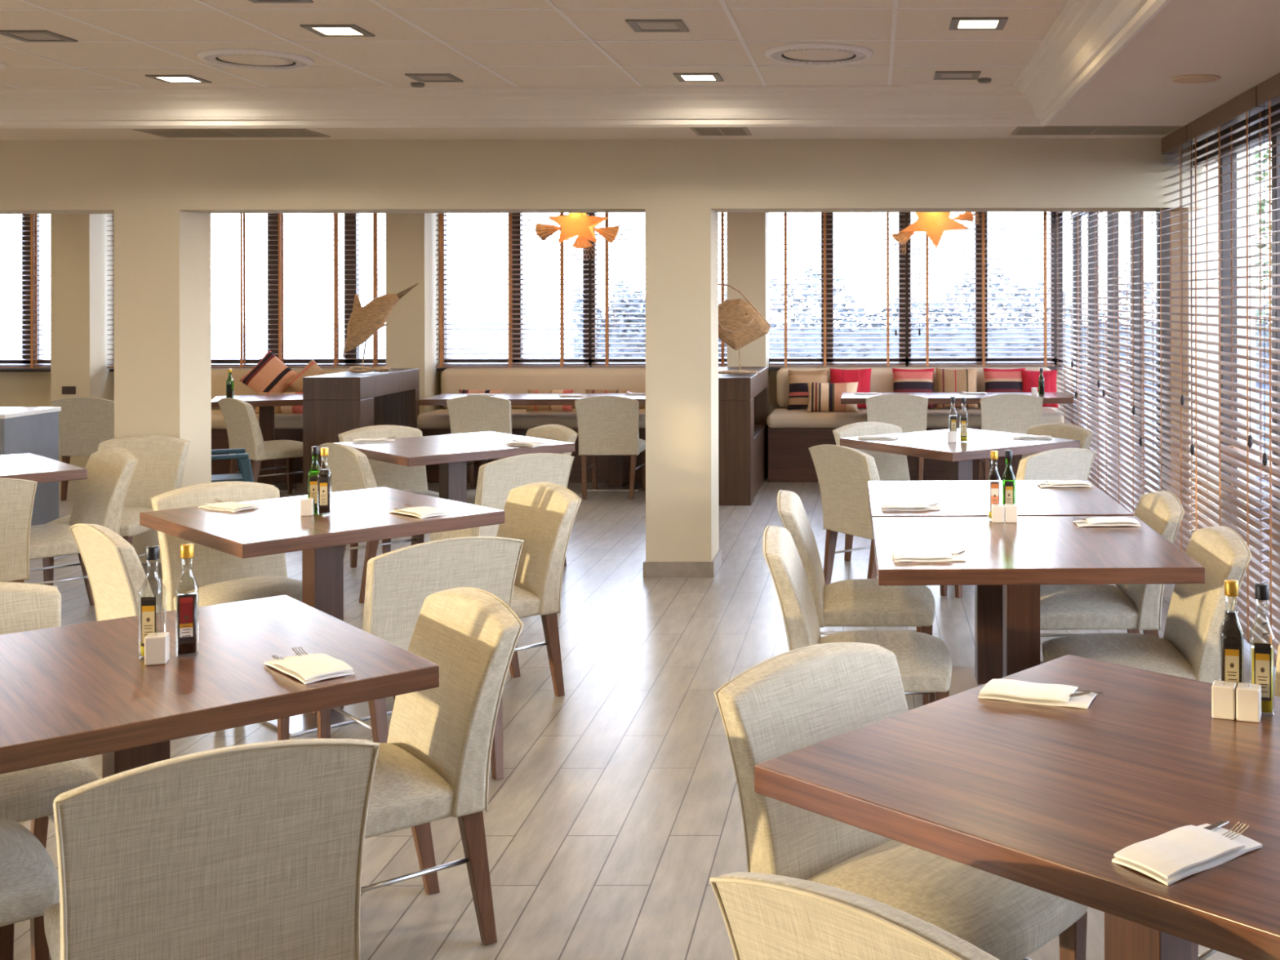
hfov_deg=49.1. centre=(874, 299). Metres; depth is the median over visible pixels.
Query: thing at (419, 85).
ceiling sensor
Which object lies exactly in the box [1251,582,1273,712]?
condiment bottle
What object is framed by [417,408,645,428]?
seat cushion
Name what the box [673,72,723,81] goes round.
recessed light
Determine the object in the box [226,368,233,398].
condiment bottle
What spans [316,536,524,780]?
dining chair
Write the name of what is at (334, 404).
base cabinet
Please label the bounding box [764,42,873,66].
air diffuser
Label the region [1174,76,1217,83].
grille
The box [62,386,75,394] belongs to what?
wall switch plate
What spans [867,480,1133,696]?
dining table
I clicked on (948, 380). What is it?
throw cushion
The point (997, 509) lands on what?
salt shaker
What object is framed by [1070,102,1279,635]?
window
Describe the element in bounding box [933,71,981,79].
recessed light
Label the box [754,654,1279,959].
dining table
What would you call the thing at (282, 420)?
seat cushion
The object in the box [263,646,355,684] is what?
napkin
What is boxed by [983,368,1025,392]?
throw cushion
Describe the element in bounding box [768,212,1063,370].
window
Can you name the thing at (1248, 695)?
salt shaker
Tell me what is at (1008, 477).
condiment bottle
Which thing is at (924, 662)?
dining chair
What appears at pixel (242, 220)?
blind
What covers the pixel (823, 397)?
throw cushion
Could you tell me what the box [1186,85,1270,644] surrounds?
blind
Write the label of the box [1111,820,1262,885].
napkin
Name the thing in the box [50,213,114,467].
wall pillar
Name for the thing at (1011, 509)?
salt shaker
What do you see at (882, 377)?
cushion
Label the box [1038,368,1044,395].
condiment bottle
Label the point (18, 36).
diffuser
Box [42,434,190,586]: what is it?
dining chair
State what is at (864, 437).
napkin
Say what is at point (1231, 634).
condiment bottle
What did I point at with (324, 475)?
condiment bottle
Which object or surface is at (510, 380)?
cushion
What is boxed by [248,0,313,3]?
recessed light
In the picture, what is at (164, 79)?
diffuser
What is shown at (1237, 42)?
ceiling
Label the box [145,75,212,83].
recessed light
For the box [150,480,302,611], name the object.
dining chair
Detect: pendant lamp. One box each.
[527,213,631,259]
[883,212,979,253]
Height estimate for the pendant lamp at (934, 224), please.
0.760 m
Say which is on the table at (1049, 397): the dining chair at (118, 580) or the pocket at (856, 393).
the pocket at (856, 393)
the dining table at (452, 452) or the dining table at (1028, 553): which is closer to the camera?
the dining table at (1028, 553)
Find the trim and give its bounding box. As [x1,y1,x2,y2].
[0,0,1171,128]
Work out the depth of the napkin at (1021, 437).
7.71 m
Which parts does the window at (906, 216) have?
sill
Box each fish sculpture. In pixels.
[342,283,418,373]
[718,283,771,374]
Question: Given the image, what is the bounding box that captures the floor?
[13,477,1275,959]
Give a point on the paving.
(261, 331)
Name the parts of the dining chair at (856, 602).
backrest, rod, seat, leg, leg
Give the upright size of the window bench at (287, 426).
0.935 m
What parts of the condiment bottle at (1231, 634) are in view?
label panel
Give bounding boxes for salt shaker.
[144,631,169,665]
[300,497,314,515]
[946,431,956,442]
[991,503,1004,523]
[1004,503,1017,523]
[1031,387,1037,395]
[1211,680,1236,719]
[1235,682,1261,722]
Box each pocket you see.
[198,498,259,511]
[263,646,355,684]
[353,436,397,443]
[388,503,447,518]
[466,392,496,395]
[502,439,546,447]
[559,393,586,397]
[625,391,645,395]
[854,391,882,395]
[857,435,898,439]
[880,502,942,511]
[958,391,986,395]
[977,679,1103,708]
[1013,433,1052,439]
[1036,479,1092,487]
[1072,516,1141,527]
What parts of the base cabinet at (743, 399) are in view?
panel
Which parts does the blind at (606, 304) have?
rail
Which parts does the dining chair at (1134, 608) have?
rod, seat, leg, backrest, leg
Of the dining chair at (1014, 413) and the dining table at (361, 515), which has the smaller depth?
the dining table at (361, 515)
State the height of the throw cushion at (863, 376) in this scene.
0.349 m
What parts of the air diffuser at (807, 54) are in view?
plate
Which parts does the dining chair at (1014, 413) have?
leg, leg, backrest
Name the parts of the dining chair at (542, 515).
leg, seat, rod, backrest, leg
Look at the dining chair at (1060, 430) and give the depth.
8.04 m
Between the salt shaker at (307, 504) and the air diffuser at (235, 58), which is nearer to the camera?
the salt shaker at (307, 504)
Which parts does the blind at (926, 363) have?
pull cord, rail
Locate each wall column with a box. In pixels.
[113,209,211,562]
[644,208,718,561]
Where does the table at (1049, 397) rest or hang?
on the floor
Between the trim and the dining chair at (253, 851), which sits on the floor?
the dining chair at (253, 851)
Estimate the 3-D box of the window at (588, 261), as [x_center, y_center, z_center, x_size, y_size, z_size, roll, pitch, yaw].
[-2.603,-0.177,12.320,2.635,1.635,0.180,0,0,0]
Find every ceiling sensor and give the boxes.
[410,82,424,88]
[977,77,991,83]
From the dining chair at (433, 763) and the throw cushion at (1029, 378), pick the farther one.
the throw cushion at (1029, 378)
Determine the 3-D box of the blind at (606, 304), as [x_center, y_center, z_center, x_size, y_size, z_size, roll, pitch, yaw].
[-1.910,-0.216,12.178,1.220,1.640,0.065,0,0,0]
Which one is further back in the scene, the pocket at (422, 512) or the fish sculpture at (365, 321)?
the fish sculpture at (365, 321)
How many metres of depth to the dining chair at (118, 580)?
4.48 m
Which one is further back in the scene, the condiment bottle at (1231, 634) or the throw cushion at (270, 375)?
the throw cushion at (270, 375)
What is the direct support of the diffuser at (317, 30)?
attached to the recessed light at (322, 30)
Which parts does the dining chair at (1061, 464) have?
leg, backrest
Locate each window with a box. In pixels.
[0,213,50,372]
[109,213,386,371]
[435,213,727,371]
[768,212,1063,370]
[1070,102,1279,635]
[1169,147,1255,559]
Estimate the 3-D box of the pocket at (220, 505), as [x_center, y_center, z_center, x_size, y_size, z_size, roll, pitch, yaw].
[-2.465,0.782,5.214,0.235,0.025,0.105,0,0,30]
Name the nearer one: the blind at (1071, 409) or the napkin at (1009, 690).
the napkin at (1009, 690)
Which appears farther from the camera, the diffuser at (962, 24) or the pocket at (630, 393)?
the pocket at (630, 393)
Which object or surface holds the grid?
attached to the ceiling at (1031, 23)
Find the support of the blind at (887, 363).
attached to the window at (906, 216)
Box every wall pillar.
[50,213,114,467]
[385,213,439,413]
[726,212,769,427]
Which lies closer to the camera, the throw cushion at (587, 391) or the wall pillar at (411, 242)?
the throw cushion at (587, 391)
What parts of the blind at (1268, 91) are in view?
pull cord, rail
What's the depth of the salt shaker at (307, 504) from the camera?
5.01 m
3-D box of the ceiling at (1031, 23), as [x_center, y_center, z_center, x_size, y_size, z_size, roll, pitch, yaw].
[-3.770,-1.073,2.160,8.925,0.050,9.180,0,0,0]
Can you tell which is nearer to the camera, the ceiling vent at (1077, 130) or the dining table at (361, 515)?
the dining table at (361, 515)
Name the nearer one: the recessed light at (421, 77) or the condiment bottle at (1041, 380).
the recessed light at (421, 77)
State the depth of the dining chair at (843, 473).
6.97 m
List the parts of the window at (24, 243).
sill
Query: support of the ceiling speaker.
attached to the ceiling at (1237, 42)
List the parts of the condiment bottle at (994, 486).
label panel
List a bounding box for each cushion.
[211,368,359,408]
[211,409,302,429]
[239,350,297,394]
[254,391,302,413]
[285,359,325,391]
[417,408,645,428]
[440,367,645,408]
[458,389,502,393]
[525,389,573,411]
[585,389,631,393]
[766,408,1064,427]
[776,366,1050,408]
[787,368,829,409]
[806,382,857,412]
[829,368,871,408]
[892,368,934,408]
[935,368,977,408]
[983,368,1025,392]
[1021,369,1058,408]
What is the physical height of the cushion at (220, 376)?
0.360 m
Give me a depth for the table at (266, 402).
11.10 m
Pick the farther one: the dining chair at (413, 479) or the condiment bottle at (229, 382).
the condiment bottle at (229, 382)
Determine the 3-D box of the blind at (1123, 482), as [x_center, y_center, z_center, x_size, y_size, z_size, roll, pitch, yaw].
[1.623,0.292,8.980,0.074,2.370,1.300,0,0,0]
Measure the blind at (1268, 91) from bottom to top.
2.370 m
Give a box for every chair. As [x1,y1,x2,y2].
[0,477,37,582]
[0,582,100,848]
[0,819,59,959]
[10,447,138,605]
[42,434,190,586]
[43,738,379,959]
[50,396,114,500]
[69,523,289,740]
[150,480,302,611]
[211,448,253,482]
[217,397,302,493]
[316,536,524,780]
[318,443,423,603]
[337,425,439,568]
[360,586,524,946]
[393,482,581,699]
[430,453,573,613]
[446,395,511,488]
[466,424,577,566]
[574,395,645,499]
[709,871,999,959]
[714,641,1087,959]
[762,525,951,703]
[777,489,935,705]
[808,444,947,595]
[832,422,910,561]
[866,393,928,480]
[955,448,1096,598]
[977,393,1043,480]
[1021,422,1093,459]
[1040,490,1184,663]
[1042,525,1252,683]
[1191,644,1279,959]
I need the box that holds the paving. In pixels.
[0,324,599,359]
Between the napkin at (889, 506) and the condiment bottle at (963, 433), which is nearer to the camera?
the napkin at (889, 506)
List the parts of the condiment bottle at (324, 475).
label panel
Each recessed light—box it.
[0,30,77,42]
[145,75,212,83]
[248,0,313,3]
[299,24,374,36]
[404,73,463,82]
[625,19,688,32]
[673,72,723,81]
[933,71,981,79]
[949,17,1008,30]
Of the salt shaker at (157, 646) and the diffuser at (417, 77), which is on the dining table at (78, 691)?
the salt shaker at (157, 646)
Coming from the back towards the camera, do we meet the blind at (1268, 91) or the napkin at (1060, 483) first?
the napkin at (1060, 483)
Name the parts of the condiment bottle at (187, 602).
label panel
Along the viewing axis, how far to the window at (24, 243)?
12.32 m
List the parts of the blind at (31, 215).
rail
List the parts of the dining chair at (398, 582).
leg, rod, leg, backrest, leg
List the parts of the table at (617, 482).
plate, plate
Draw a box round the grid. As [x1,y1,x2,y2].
[0,0,1064,87]
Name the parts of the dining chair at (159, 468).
leg, rod, seat, leg, backrest, rod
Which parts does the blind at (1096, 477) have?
pull cord, pull cord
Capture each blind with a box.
[0,213,50,368]
[106,213,262,368]
[262,213,386,368]
[435,213,589,367]
[591,213,727,367]
[768,212,906,367]
[908,212,1054,366]
[1055,212,1081,425]
[1075,212,1109,492]
[1102,211,1146,514]
[1138,124,1198,552]
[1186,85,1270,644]
[1257,72,1279,667]
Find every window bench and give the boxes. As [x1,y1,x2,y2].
[211,368,359,483]
[417,367,645,482]
[766,366,1064,482]
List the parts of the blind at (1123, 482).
pull cord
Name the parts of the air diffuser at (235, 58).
plate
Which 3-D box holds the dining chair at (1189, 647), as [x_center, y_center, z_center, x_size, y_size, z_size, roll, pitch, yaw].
[0.848,1.137,4.365,0.600,0.803,0.488,0,0,-1]
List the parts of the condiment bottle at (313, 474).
label panel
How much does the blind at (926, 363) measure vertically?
1.640 m
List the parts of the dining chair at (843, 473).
leg, backrest, rod, leg, leg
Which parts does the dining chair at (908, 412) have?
backrest, leg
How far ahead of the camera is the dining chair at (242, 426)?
10.39 m
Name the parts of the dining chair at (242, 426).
leg, backrest, leg, rod, rod, seat, leg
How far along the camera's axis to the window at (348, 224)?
12.32 m
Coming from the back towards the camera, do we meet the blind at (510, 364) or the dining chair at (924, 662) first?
the blind at (510, 364)
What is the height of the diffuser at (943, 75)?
0.004 m
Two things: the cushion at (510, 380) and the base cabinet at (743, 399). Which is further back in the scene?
the cushion at (510, 380)
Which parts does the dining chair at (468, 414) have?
leg, backrest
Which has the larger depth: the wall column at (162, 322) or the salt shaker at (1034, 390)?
the salt shaker at (1034, 390)
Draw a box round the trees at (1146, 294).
[768,262,1271,383]
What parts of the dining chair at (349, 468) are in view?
backrest, leg, rod, leg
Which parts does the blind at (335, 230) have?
rail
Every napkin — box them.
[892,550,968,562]
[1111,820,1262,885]
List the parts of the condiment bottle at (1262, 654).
label panel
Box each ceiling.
[0,0,1068,86]
[0,0,1279,140]
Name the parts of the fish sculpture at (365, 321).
stand rod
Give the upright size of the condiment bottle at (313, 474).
0.245 m
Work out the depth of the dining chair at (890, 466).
8.15 m
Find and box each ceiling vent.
[133,128,330,137]
[689,127,751,135]
[1011,125,1181,134]
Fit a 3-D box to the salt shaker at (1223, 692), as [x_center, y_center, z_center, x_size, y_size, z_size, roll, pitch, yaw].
[0.661,0.757,2.588,0.043,0.062,0.043,0,0,20]
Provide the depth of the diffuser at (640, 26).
5.27 m
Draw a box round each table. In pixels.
[0,453,87,483]
[0,595,439,778]
[139,486,504,737]
[211,393,302,492]
[334,431,574,502]
[417,393,645,491]
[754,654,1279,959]
[840,391,1073,478]
[840,428,1079,480]
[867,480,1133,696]
[871,515,1204,677]
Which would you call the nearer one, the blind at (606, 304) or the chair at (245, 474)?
the chair at (245, 474)
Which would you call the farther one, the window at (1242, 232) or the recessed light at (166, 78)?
the window at (1242, 232)
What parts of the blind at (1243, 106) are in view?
pull cord, rail, pull cord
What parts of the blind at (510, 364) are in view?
rail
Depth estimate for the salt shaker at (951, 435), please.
7.52 m
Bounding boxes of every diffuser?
[0,61,6,70]
[8,33,62,39]
[159,77,198,81]
[195,48,314,71]
[313,27,361,34]
[415,75,453,80]
[636,22,679,30]
[682,75,715,79]
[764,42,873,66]
[941,73,973,78]
[958,20,998,27]
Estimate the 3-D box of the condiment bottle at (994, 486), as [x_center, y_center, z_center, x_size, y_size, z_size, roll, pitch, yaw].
[0.429,0.667,4.904,0.045,0.245,0.047,0,0,0]
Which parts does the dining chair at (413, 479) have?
leg, backrest, leg, leg, seat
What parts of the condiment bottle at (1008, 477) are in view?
label panel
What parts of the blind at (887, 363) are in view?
rail, pull cord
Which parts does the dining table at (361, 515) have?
plate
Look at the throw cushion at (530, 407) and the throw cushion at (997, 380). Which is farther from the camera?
the throw cushion at (997, 380)
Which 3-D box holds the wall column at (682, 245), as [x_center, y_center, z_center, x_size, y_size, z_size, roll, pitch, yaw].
[-1.089,0.520,7.780,0.364,2.045,0.360,0,0,0]
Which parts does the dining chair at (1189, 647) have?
seat, backrest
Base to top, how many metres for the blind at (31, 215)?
1.640 m
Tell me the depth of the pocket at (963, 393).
11.31 m
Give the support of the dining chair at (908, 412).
on the floor
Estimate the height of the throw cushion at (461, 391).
0.184 m
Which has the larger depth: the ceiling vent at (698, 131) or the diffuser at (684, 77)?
the ceiling vent at (698, 131)
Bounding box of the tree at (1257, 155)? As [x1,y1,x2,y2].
[1254,141,1271,442]
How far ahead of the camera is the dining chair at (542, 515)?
5.30 m
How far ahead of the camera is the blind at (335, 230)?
12.15 m
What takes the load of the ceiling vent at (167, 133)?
in the ceiling at (1237, 42)
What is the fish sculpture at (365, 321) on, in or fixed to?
on the base cabinet at (334, 404)
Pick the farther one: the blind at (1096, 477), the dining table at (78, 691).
the blind at (1096, 477)
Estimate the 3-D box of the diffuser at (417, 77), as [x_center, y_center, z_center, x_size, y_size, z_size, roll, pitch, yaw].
[-2.082,-1.049,6.480,0.146,0.004,0.146,0,0,0]
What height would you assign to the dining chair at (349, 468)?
0.803 m
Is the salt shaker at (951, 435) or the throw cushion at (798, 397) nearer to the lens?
the salt shaker at (951, 435)
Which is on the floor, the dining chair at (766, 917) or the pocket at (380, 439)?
the dining chair at (766, 917)
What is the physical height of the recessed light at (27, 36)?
0.007 m
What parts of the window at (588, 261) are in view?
sill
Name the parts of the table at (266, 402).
plate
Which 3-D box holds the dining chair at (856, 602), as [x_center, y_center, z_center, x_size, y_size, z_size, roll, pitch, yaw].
[-0.069,1.139,5.245,0.600,0.803,0.488,0,0,-1]
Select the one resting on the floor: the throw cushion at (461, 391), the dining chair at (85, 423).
the dining chair at (85, 423)
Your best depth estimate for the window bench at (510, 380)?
12.10 m
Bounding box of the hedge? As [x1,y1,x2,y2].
[568,280,727,357]
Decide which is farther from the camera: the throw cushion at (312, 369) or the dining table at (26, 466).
the throw cushion at (312, 369)
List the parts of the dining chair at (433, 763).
seat, rod, leg, backrest, leg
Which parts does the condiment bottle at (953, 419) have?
label panel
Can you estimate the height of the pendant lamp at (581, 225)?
0.800 m
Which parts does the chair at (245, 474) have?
seat, armrest, armrest, leg, leg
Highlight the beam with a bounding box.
[0,137,1201,213]
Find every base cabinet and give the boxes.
[0,406,61,525]
[302,368,419,495]
[718,366,768,505]
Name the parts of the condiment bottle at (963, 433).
label panel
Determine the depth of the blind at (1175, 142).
7.46 m
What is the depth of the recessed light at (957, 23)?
5.22 m
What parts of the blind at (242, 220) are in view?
rail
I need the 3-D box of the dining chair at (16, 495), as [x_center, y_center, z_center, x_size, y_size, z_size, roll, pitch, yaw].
[-3.955,1.146,5.902,0.488,0.803,0.600,0,0,-43]
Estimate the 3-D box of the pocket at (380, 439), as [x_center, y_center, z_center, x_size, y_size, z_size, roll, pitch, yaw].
[-2.791,0.783,7.663,0.235,0.025,0.105,0,0,-20]
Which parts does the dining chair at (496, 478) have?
seat, backrest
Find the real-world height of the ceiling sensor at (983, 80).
0.019 m
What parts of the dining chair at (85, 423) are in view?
leg, backrest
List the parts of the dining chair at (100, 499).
seat, rod, rod, leg, backrest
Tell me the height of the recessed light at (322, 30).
0.007 m
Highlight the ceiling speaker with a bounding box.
[1170,74,1220,84]
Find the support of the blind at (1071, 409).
attached to the window at (1275, 140)
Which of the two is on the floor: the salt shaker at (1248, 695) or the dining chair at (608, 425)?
the dining chair at (608, 425)
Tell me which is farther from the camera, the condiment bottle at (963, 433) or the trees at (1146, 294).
the trees at (1146, 294)
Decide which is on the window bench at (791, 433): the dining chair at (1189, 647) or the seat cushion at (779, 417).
the seat cushion at (779, 417)
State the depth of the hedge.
28.65 m
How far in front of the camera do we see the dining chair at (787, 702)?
2.67 m
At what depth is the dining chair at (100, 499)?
6.67 m
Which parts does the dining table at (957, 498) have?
plate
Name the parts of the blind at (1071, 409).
pull cord, pull cord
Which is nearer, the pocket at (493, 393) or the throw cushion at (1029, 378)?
the pocket at (493, 393)
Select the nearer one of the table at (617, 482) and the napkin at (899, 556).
the napkin at (899, 556)
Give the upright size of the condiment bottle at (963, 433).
0.245 m
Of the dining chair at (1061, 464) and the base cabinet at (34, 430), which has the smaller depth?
the dining chair at (1061, 464)
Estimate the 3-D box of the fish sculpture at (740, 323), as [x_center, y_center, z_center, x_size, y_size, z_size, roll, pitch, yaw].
[-1.060,0.230,10.600,0.522,0.705,0.148,0,0,0]
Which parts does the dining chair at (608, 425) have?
leg, leg, backrest, leg, seat, leg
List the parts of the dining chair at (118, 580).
backrest, leg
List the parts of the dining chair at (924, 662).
backrest, seat, rod, leg, leg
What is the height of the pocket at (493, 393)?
0.025 m
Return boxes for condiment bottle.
[140,545,159,656]
[176,543,197,654]
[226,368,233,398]
[307,446,320,513]
[318,447,330,513]
[949,396,956,431]
[960,397,967,441]
[988,450,999,518]
[1002,449,1015,504]
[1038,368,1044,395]
[1220,579,1242,686]
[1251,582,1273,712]
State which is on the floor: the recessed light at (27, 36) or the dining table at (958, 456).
the dining table at (958, 456)
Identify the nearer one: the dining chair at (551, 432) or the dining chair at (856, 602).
the dining chair at (856, 602)
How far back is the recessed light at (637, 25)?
5.25 m
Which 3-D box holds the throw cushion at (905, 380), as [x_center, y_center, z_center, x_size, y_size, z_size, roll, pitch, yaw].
[0.342,0.779,11.980,0.370,0.349,0.153,0,0,0]
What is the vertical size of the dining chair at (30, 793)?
0.803 m
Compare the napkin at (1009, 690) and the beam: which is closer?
the napkin at (1009, 690)
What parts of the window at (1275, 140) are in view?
rail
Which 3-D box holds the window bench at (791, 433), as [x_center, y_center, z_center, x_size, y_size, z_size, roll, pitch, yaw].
[0.347,1.072,11.915,2.510,0.935,0.850,0,0,0]
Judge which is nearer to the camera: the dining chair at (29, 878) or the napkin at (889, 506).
the dining chair at (29, 878)
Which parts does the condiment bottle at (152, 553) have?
label panel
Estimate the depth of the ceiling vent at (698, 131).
7.20 m
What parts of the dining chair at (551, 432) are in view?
seat, backrest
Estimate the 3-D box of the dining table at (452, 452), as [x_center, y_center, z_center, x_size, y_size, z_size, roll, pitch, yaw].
[-2.328,1.170,7.560,0.960,0.750,0.960,0,0,-44]
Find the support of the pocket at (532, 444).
on the dining table at (452, 452)
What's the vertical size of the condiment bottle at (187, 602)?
0.245 m
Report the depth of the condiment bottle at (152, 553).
3.01 m
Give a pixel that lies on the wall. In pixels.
(16, 388)
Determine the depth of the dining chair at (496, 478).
6.54 m
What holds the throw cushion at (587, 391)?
on the window bench at (510, 380)
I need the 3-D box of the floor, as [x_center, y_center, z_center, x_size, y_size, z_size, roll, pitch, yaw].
[-3.587,1.597,4.525,10.820,0.100,15.850,0,0,0]
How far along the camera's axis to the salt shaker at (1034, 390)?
11.20 m
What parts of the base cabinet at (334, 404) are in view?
panel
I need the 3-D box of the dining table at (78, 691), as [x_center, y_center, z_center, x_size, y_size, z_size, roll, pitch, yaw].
[-1.618,1.168,3.000,0.960,0.750,0.960,0,0,-42]
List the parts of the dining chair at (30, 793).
backrest, leg, seat, rod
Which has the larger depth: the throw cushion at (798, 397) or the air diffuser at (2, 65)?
the throw cushion at (798, 397)
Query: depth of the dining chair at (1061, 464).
6.77 m
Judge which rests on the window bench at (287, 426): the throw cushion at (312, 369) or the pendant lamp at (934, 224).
the throw cushion at (312, 369)
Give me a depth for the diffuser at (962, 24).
5.23 m
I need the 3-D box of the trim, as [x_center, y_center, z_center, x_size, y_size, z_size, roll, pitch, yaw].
[-3.769,-0.960,2.160,9.289,0.195,9.544,0,0,0]
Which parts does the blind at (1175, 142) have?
pull cord, pull cord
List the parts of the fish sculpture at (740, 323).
stand rod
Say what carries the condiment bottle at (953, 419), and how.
on the dining table at (958, 456)
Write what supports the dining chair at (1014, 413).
on the floor
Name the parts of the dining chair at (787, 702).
backrest, seat, leg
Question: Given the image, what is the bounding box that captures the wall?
[0,364,1071,422]
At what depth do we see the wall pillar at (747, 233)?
11.93 m
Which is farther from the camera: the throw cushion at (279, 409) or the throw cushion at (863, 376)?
the throw cushion at (863, 376)
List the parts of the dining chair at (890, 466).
leg, backrest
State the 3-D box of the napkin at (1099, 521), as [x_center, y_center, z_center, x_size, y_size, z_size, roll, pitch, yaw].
[0.804,0.776,4.790,0.235,0.025,0.105,0,0,-2]
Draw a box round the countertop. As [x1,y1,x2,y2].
[0,406,61,418]
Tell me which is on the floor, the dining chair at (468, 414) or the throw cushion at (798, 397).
the dining chair at (468, 414)
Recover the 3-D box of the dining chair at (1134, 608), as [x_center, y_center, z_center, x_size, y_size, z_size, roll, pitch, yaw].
[0.833,1.137,5.195,0.600,0.803,0.488,0,0,-1]
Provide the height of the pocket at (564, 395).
0.025 m

